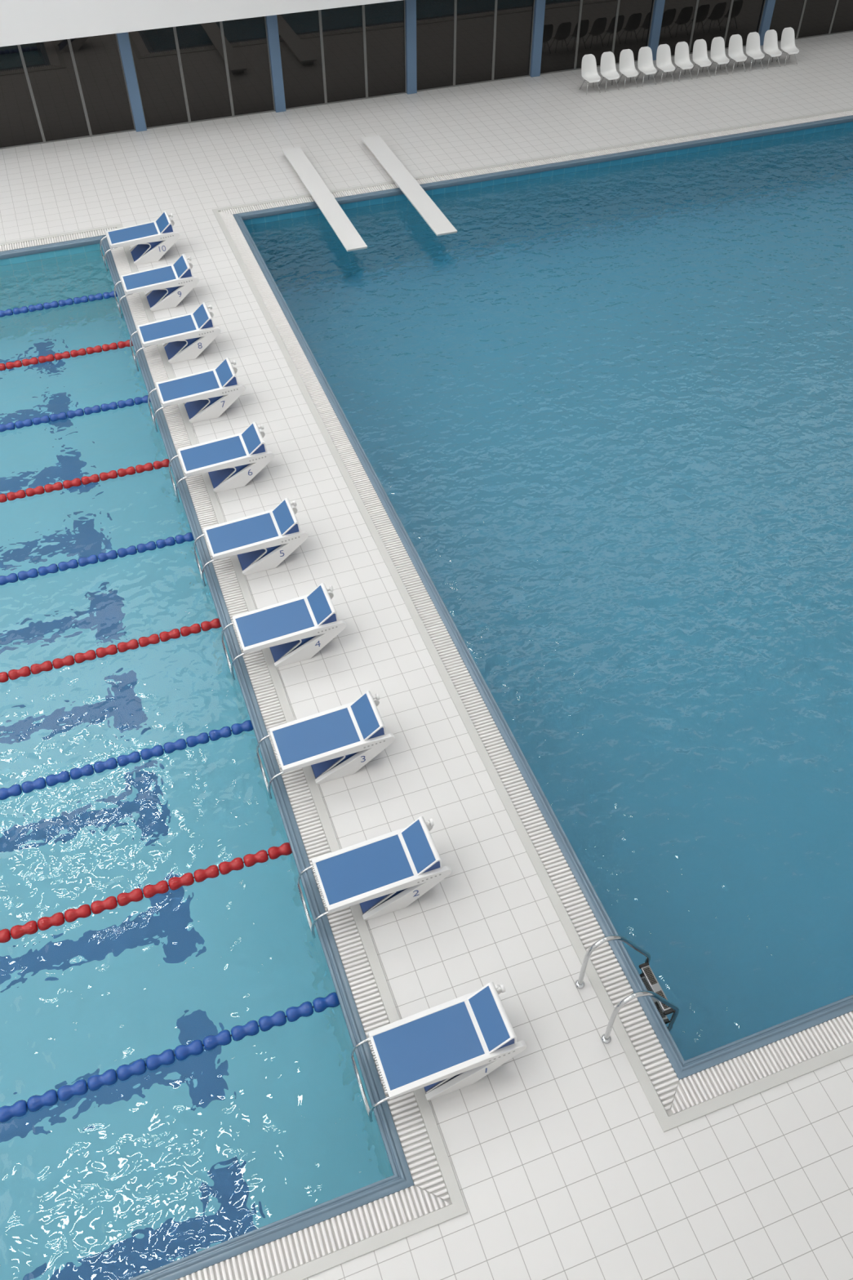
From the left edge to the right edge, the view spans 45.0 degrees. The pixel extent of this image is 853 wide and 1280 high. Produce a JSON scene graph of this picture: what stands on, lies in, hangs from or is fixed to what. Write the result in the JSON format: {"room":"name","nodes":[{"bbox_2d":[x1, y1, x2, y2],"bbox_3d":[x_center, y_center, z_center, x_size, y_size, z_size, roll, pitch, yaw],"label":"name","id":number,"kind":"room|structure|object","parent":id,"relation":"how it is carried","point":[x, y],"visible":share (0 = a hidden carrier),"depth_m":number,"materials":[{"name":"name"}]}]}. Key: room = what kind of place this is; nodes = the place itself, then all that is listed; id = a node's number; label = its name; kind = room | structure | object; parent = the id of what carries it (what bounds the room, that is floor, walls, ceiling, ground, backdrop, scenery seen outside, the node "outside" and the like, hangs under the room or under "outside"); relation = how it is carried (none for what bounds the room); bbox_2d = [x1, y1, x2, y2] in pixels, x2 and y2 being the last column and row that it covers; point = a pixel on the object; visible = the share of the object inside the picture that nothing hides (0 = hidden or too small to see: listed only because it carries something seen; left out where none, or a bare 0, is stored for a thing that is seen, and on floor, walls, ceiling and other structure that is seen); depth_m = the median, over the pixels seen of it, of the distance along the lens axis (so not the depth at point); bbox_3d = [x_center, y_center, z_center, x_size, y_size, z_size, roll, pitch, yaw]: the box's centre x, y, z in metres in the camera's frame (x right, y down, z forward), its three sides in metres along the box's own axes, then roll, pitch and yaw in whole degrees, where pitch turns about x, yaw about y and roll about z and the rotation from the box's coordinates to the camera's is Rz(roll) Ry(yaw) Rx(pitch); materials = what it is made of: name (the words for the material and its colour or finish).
{"room":"indoor swimming pool","nodes":[
{"label":"indoor swimming pool","id":0,"kind":"room"},
{"bbox_2d":[0,0,403,47],"bbox_3d":[-8.062,-17.507,18.892,67.200,11.310,1.440,-15,49,-13],"label":"wall","id":1,"kind":"structure","parent":0,"point":[22,22],"depth_m":22.64,"materials":[{"name":"paint"}]},
{"bbox_2d":[0,33,135,149],"bbox_3d":[-8.715,-12.998,24.120,3.276,2.490,0.036,-15,49,-13],"label":"window","id":2,"kind":"structure","parent":1,"relation":"in","point":[73,88],"depth_m":24.29,"materials":[{"name":"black glass"}]},
{"bbox_2d":[116,32,146,132],"bbox_3d":[-7.043,-13.421,24.505,0.258,2.490,0.159,-15,49,-13],"label":"trim","id":3,"kind":"structure","parent":1,"relation":"attached to","point":[123,40],"depth_m":24.53,"materials":[{"name":"blue metal"}]},
{"bbox_2d":[128,16,275,128],"bbox_3d":[-5.394,-13.891,24.934,3.276,2.490,0.036,-15,49,-13],"label":"window","id":4,"kind":"structure","parent":1,"relation":"in","point":[185,74],"depth_m":25.03,"materials":[{"name":"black glass"}]},
{"bbox_2d":[265,14,285,112],"bbox_3d":[-3.721,-14.313,25.319,0.258,2.490,0.159,-15,49,-13],"label":"trim","id":5,"kind":"structure","parent":1,"relation":"attached to","point":[271,20],"depth_m":25.35,"materials":[{"name":"blue metal"}]},
{"bbox_2d":[276,0,406,110],"bbox_3d":[-2.073,-14.783,25.748,3.276,2.490,0.036,-15,49,-13],"label":"window","id":6,"kind":"structure","parent":1,"relation":"in","point":[333,55],"depth_m":25.85,"materials":[{"name":"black glass"}]},
{"bbox_2d":[404,0,417,94],"bbox_3d":[-0.400,-15.205,26.133,0.258,2.490,0.159,-15,49,-13],"label":"trim","id":7,"kind":"structure","parent":1,"relation":"attached to","point":[410,5],"depth_m":26.16,"materials":[{"name":"blue metal"}]},
{"bbox_2d":[416,0,534,92],"bbox_3d":[1.249,-15.675,26.561,3.276,2.490,0.036,-15,49,-13],"label":"window","id":8,"kind":"structure","parent":1,"relation":"in","point":[460,42],"depth_m":26.73,"materials":[{"name":"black glass"}]},
{"bbox_2d":[529,0,546,77],"bbox_3d":[2.921,-16.097,26.946,0.258,2.490,0.159,-15,49,-13],"label":"trim","id":9,"kind":"structure","parent":1,"relation":"attached to","point":[540,5],"depth_m":27.12,"materials":[{"name":"blue metal"}]},
{"bbox_2d":[540,0,654,75],"bbox_3d":[4.570,-16.567,27.375,3.276,2.490,0.036,-15,49,-13],"label":"window","id":10,"kind":"structure","parent":1,"relation":"in","point":[574,29],"depth_m":27.63,"materials":[{"name":"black glass"}]},
{"bbox_2d":[648,0,665,60],"bbox_3d":[6.242,-16.989,27.760,0.258,2.490,0.159,-15,49,-13],"label":"trim","id":11,"kind":"structure","parent":1,"relation":"attached to","point":[659,6],"depth_m":28.00,"materials":[{"name":"blue metal"}]},
{"bbox_2d":[657,0,765,57],"bbox_3d":[7.891,-17.459,28.189,3.276,2.490,0.036,-15,49,-13],"label":"window","id":12,"kind":"structure","parent":1,"relation":"in","point":[689,21],"depth_m":28.53,"materials":[{"name":"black glass"}]},
{"bbox_2d":[758,0,775,45],"bbox_3d":[9.564,-17.882,28.573,0.258,2.490,0.159,-15,49,-13],"label":"trim","id":13,"kind":"structure","parent":1,"relation":"attached to","point":[769,6],"depth_m":28.94,"materials":[{"name":"blue metal"}]},
{"bbox_2d":[768,0,852,42],"bbox_3d":[11.213,-18.352,29.002,3.276,2.490,0.036,-15,49,-13],"label":"window","id":14,"kind":"structure","parent":1,"relation":"in","point":[807,19],"depth_m":29.51,"materials":[{"name":"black glass"}]},
{"bbox_2d":[0,31,852,1279],"bbox_3d":[-2.146,-0.024,13.914,67.200,0.001,35.430,-15,49,-13],"label":"floor","id":15,"kind":"structure","parent":0,"point":[564,1167],"depth_m":12.16,"materials":[{"name":"tile"}]},
{"bbox_2d":[0,244,102,266],"bbox_3d":[-17.171,3.279,13.681,28.980,3.900,19.210,-15,49,-13],"label":"basin","id":16,"kind":"object","parent":15,"relation":"in","point":[96,246],"visible":0.01,"depth_m":21.48,"materials":[{"name":"tile"}]},
{"bbox_2d":[0,249,393,1279],"bbox_3d":[-17.173,2.053,12.342,28.983,0.001,19.214,-15,49,-13],"label":"pool water","id":17,"kind":"object","parent":16,"relation":"in","point":[137,1175],"visible":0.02,"depth_m":11.58,"materials":[{"name":"blue liquid"}]},
{"bbox_2d":[0,290,117,316],"bbox_3d":[-19.666,-3.247,17.180,28.830,0.151,0.151,-15,49,-13],"label":"lane rope","id":18,"kind":"object","parent":17,"relation":"on","point":[84,299],"visible":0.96,"depth_m":20.17,"materials":[{"name":"blue plastic"}]},
{"bbox_2d":[0,339,133,370],"bbox_3d":[-19.012,-1.920,15.963,28.830,0.151,0.151,-15,49,-13],"label":"lane rope","id":19,"kind":"object","parent":17,"relation":"on","point":[121,344],"visible":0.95,"depth_m":18.93,"materials":[{"name":"red plastic"}]},
{"bbox_2d":[0,395,150,431],"bbox_3d":[-18.358,-0.593,14.747,28.830,0.151,0.151,-15,49,-13],"label":"lane rope","id":20,"kind":"object","parent":17,"relation":"on","point":[95,409],"visible":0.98,"depth_m":17.71,"materials":[{"name":"blue plastic"}]},
{"bbox_2d":[0,458,168,502],"bbox_3d":[-17.703,0.734,13.530,28.830,0.151,0.151,-15,49,-13],"label":"lane rope","id":21,"kind":"object","parent":17,"relation":"on","point":[131,470],"visible":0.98,"depth_m":16.46,"materials":[{"name":"red plastic"}]},
{"bbox_2d":[0,532,193,585],"bbox_3d":[-17.049,2.061,12.314,28.830,0.151,0.151,-15,49,-13],"label":"lane rope","id":22,"kind":"object","parent":17,"relation":"on","point":[151,545],"visible":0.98,"depth_m":15.23,"materials":[{"name":"blue plastic"}]},
{"bbox_2d":[0,617,221,682],"bbox_3d":[-16.394,3.388,11.097,28.830,0.151,0.151,-15,49,-13],"label":"lane rope","id":23,"kind":"object","parent":17,"relation":"on","point":[25,671],"visible":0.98,"depth_m":14.00,"materials":[{"name":"red plastic"}]},
{"bbox_2d":[0,720,253,799],"bbox_3d":[-15.740,4.715,9.881,28.830,0.151,0.151,-15,49,-13],"label":"lane rope","id":24,"kind":"object","parent":17,"relation":"on","point":[87,770],"visible":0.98,"depth_m":12.77,"materials":[{"name":"blue plastic"}]},
{"bbox_2d":[0,842,292,942],"bbox_3d":[-15.085,6.042,8.664,28.830,0.151,0.151,-15,49,-13],"label":"lane rope","id":25,"kind":"object","parent":17,"relation":"on","point":[43,923],"visible":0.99,"depth_m":11.53,"materials":[{"name":"red plastic"}]},
{"bbox_2d":[0,991,339,1122],"bbox_3d":[-14.431,7.369,7.448,28.830,0.151,0.151,-15,49,-13],"label":"lane rope","id":26,"kind":"object","parent":17,"relation":"on","point":[34,1103],"visible":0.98,"depth_m":10.29,"materials":[{"name":"blue plastic"}]},
{"bbox_2d":[0,235,413,1279],"bbox_3d":[-17.173,1.921,12.198,29.232,0.127,19.462,-15,49,-13],"label":"pool coping","id":27,"kind":"object","parent":16,"relation":"on","point":[402,1179],"visible":0.93,"depth_m":10.90,"materials":[{"name":"blue"}]},
{"bbox_2d":[99,211,179,271],"bbox_3d":[-5.813,-8.082,20.847,1.576,0.761,0.648,-15,49,-13],"label":"starting block","id":28,"kind":"object","parent":15,"relation":"on","point":[152,240],"visible":1,"depth_m":20.75,"materials":[{"name":"white paint"}]},
{"bbox_2d":[113,253,199,318],"bbox_3d":[-5.159,-6.756,19.631,1.576,0.761,0.648,-15,49,-13],"label":"starting block","id":29,"kind":"object","parent":15,"relation":"on","point":[166,286],"visible":1,"depth_m":19.53,"materials":[{"name":"white paint"}]},
{"bbox_2d":[129,302,220,371],"bbox_3d":[-4.508,-5.435,18.421,1.576,0.761,0.648,-15,49,-13],"label":"starting block","id":30,"kind":"object","parent":15,"relation":"on","point":[184,337],"visible":1,"depth_m":18.32,"materials":[{"name":"white paint"}]},
{"bbox_2d":[147,357,245,431],"bbox_3d":[-3.856,-4.113,17.209,1.576,0.761,0.648,-15,49,-13],"label":"starting block","id":31,"kind":"object","parent":15,"relation":"on","point":[206,395],"visible":1,"depth_m":17.11,"materials":[{"name":"white paint"}]},
{"bbox_2d":[168,422,274,502],"bbox_3d":[-3.197,-2.778,15.985,1.576,0.761,0.648,-15,49,-13],"label":"starting block","id":32,"kind":"object","parent":15,"relation":"on","point":[231,462],"visible":1,"depth_m":15.88,"materials":[{"name":"white paint"}]},
{"bbox_2d":[0,223,467,1279],"bbox_3d":[-17.173,1.900,12.176,29.982,0.044,20.212,-15,49,-13],"label":"pool edge","id":33,"kind":"object","parent":15,"relation":"on","point":[457,1207],"visible":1,"depth_m":10.58,"materials":[{"name":"grey tile"}]},
{"bbox_2d":[0,228,451,1279],"bbox_3d":[-17.173,1.906,12.182,29.772,0.001,20.002,-15,49,-13],"label":"tray","id":34,"kind":"object","parent":33,"relation":"in","point":[448,1200],"visible":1,"depth_m":9.35,"materials":[{"name":"grey plastic"}]},
{"bbox_2d":[0,227,115,251],"bbox_3d":[-20.527,-4.940,18.443,29.682,0.031,0.260,-15,49,-13],"label":"gutter grating","id":35,"kind":"object","parent":34,"relation":"on","point":[109,228],"visible":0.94,"depth_m":21.55,"materials":[{"name":"white plastic"}]},
{"bbox_2d":[106,228,449,1199],"bbox_3d":[-3.312,-1.827,15.571,0.260,0.031,19.882,-15,49,-13],"label":"gutter grating","id":36,"kind":"object","parent":34,"relation":"on","point":[202,505],"visible":0.73,"depth_m":12.32,"materials":[{"name":"white plastic"}]},
{"bbox_2d":[175,1185,448,1279],"bbox_3d":[-13.787,8.728,5.913,29.682,0.031,0.260,-15,49,-13],"label":"gutter grating","id":37,"kind":"object","parent":34,"relation":"on","point":[306,1233],"visible":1,"depth_m":9.06,"materials":[{"name":"white plastic"}]},
{"bbox_2d":[193,497,308,586],"bbox_3d":[-2.528,-1.421,14.741,1.576,0.761,0.648,-15,49,-13],"label":"starting block","id":38,"kind":"object","parent":15,"relation":"on","point":[260,541],"visible":1,"depth_m":14.63,"materials":[{"name":"white paint"}]},
{"bbox_2d":[221,582,346,679],"bbox_3d":[-1.893,-0.134,13.561,1.576,0.761,0.648,-15,49,-13],"label":"starting block","id":39,"kind":"object","parent":15,"relation":"on","point":[295,630],"visible":1,"depth_m":13.45,"materials":[{"name":"white paint"}]},
{"bbox_2d":[281,146,367,251],"bbox_3d":[-2.305,-9.742,22.713,0.438,0.156,5.238,-15,49,-13],"label":"board","id":40,"kind":"object","parent":15,"relation":"on","point":[331,209],"visible":1,"depth_m":22.43,"materials":[{"name":"white"}]},
{"bbox_2d":[256,690,395,799],"bbox_3d":[-1.221,1.228,12.312,1.576,0.761,0.648,-15,49,-13],"label":"starting block","id":41,"kind":"object","parent":15,"relation":"on","point":[337,742],"visible":1,"depth_m":12.20,"materials":[{"name":"white paint"}]},
{"bbox_2d":[297,816,451,937],"bbox_3d":[-0.579,2.531,11.117,1.576,0.761,0.648,-15,49,-13],"label":"starting block","id":42,"kind":"object","parent":15,"relation":"on","point":[385,873],"visible":1,"depth_m":10.99,"materials":[{"name":"white paint"}]},
{"bbox_2d":[360,135,457,235],"bbox_3d":[-0.464,-10.237,23.164,0.456,0.156,5.238,-15,49,-13],"label":"board","id":43,"kind":"object","parent":15,"relation":"on","point":[435,219],"visible":1,"depth_m":22.92,"materials":[{"name":"white"}]},
{"bbox_2d":[350,982,526,1122],"bbox_3d":[0.100,3.908,9.856,1.576,0.761,0.648,-15,49,-13],"label":"starting block","id":44,"kind":"object","parent":15,"relation":"on","point":[448,1046],"visible":1,"depth_m":9.73,"materials":[{"name":"white paint"}]},
{"bbox_2d":[212,107,852,1132],"bbox_3d":[9.976,-5.393,18.827,23.844,0.044,20.212,-15,49,-13],"label":"pool edge","id":45,"kind":"object","parent":15,"relation":"on","point":[667,1122],"visible":1,"depth_m":12.17,"materials":[{"name":"grey tile"}]},
{"bbox_2d":[219,155,852,1115],"bbox_3d":[9.976,-5.387,18.833,23.634,0.001,20.002,-15,49,-13],"label":"tray","id":46,"kind":"object","parent":45,"relation":"in","point":[669,1112],"visible":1,"depth_m":10.48,"materials":[{"name":"grey plastic"}]},
{"bbox_2d":[218,211,679,1110],"bbox_3d":[-1.003,-2.447,16.137,0.260,0.031,19.882,-15,49,-13],"label":"gutter grating","id":47,"kind":"object","parent":46,"relation":"on","point":[346,451],"visible":1,"depth_m":13.40,"materials":[{"name":"white plastic"}]},
{"bbox_2d":[220,110,852,214],"bbox_3d":[6.615,-12.231,25.092,23.532,0.031,0.260,-15,49,-13],"label":"gutter grating","id":48,"kind":"object","parent":46,"relation":"on","point":[641,146],"visible":0.96,"depth_m":24.30,"materials":[{"name":"white plastic"}]},
{"bbox_2d":[671,1011,852,1114],"bbox_3d":[13.356,1.437,12.562,23.532,0.031,0.260,-15,49,-13],"label":"gutter grating","id":49,"kind":"object","parent":46,"relation":"on","point":[851,1013],"visible":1,"depth_m":10.09,"materials":[{"name":"white plastic"}]},
{"bbox_2d":[243,121,852,226],"bbox_3d":[9.977,-3.918,20.436,22.842,4.185,19.210,-15,49,-13],"label":"drain grate","id":50,"kind":"object","parent":15,"relation":"in","point":[615,162],"visible":0.1,"depth_m":24.16,"materials":[{"name":"tile"}]},
{"bbox_2d":[232,115,852,1079],"bbox_3d":[9.976,-5.372,18.849,23.094,0.127,19.462,-15,49,-13],"label":"pool coping","id":51,"kind":"object","parent":50,"relation":"on","point":[683,1068],"visible":1,"depth_m":13.55,"materials":[{"name":"blue"}]},
{"bbox_2d":[245,127,852,1060],"bbox_3d":[9.976,-5.240,18.993,22.845,0.001,19.214,-15,49,-13],"label":"pool water","id":52,"kind":"object","parent":50,"relation":"in","point":[606,414],"visible":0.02,"depth_m":16.38,"materials":[{"name":"blue liquid"}]},
{"bbox_2d":[579,53,600,95],"bbox_3d":[4.280,-14.742,26.858,0.471,0.796,0.534,-15,49,-13],"label":"chair","id":53,"kind":"object","parent":15,"relation":"on","point":[589,73],"visible":1,"depth_m":26.88,"materials":[{"name":"white plastic"}]},
{"bbox_2d":[598,51,619,92],"bbox_3d":[4.796,-14.880,26.984,0.471,0.796,0.534,-15,49,-13],"label":"chair","id":54,"kind":"object","parent":15,"relation":"on","point":[608,69],"visible":0.99,"depth_m":27.01,"materials":[{"name":"white plastic"}]},
{"bbox_2d":[575,934,679,1043],"bbox_3d":[2.046,3.782,10.661,0.863,2.170,0.698,-15,49,-13],"label":"pool ladder","id":55,"kind":"object","parent":15,"relation":"on","point":[668,1007],"visible":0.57,"depth_m":10.23,"materials":[{"name":"silver metal"}]},
{"bbox_2d":[617,48,638,89],"bbox_3d":[5.311,-15.019,27.111,0.471,0.796,0.534,-15,49,-13],"label":"chair","id":56,"kind":"object","parent":15,"relation":"on","point":[627,68],"visible":1,"depth_m":27.13,"materials":[{"name":"white plastic"}]},
{"bbox_2d":[635,46,657,86],"bbox_3d":[5.826,-15.157,27.237,0.471,0.796,0.534,-15,49,-13],"label":"chair","id":57,"kind":"object","parent":15,"relation":"on","point":[645,61],"visible":1,"depth_m":27.26,"materials":[{"name":"white plastic"}]},
{"bbox_2d":[653,44,675,84],"bbox_3d":[6.341,-15.296,27.363,0.471,0.796,0.534,-15,49,-13],"label":"chair","id":58,"kind":"object","parent":15,"relation":"on","point":[664,62],"visible":1,"depth_m":27.38,"materials":[{"name":"white plastic"}]},
{"bbox_2d":[671,41,693,81],"bbox_3d":[6.857,-15.434,27.489,0.471,0.796,0.534,-15,49,-13],"label":"chair","id":59,"kind":"object","parent":15,"relation":"on","point":[682,58],"visible":1,"depth_m":27.51,"materials":[{"name":"white plastic"}]},
{"bbox_2d":[688,39,711,79],"bbox_3d":[7.372,-15.572,27.616,0.471,0.796,0.534,-15,49,-13],"label":"chair","id":60,"kind":"object","parent":15,"relation":"on","point":[700,56],"visible":1,"depth_m":27.64,"materials":[{"name":"white plastic"}]},
{"bbox_2d":[706,36,729,76],"bbox_3d":[7.887,-15.711,27.742,0.471,0.796,0.534,-15,49,-13],"label":"chair","id":61,"kind":"object","parent":15,"relation":"on","point":[717,54],"visible":1,"depth_m":27.76,"materials":[{"name":"white plastic"}]},
{"bbox_2d":[724,34,746,74],"bbox_3d":[8.402,-15.849,27.868,0.471,0.796,0.534,-15,49,-13],"label":"chair","id":62,"kind":"object","parent":15,"relation":"on","point":[735,52],"visible":1,"depth_m":27.89,"materials":[{"name":"white plastic"}]},
{"bbox_2d":[742,31,764,71],"bbox_3d":[8.918,-15.988,27.994,0.471,0.796,0.534,-15,49,-13],"label":"chair","id":63,"kind":"object","parent":15,"relation":"on","point":[753,47],"visible":1,"depth_m":28.02,"materials":[{"name":"white plastic"}]},
{"bbox_2d":[759,29,782,69],"bbox_3d":[9.433,-16.126,28.120,0.471,0.796,0.534,-15,49,-13],"label":"chair","id":64,"kind":"object","parent":15,"relation":"on","point":[771,48],"visible":1,"depth_m":28.14,"materials":[{"name":"white plastic"}]},
{"bbox_2d":[776,26,799,66],"bbox_3d":[9.948,-16.265,28.247,0.471,0.796,0.534,-15,49,-13],"label":"chair","id":65,"kind":"object","parent":15,"relation":"on","point":[788,37],"visible":1,"depth_m":28.27,"materials":[{"name":"white plastic"}]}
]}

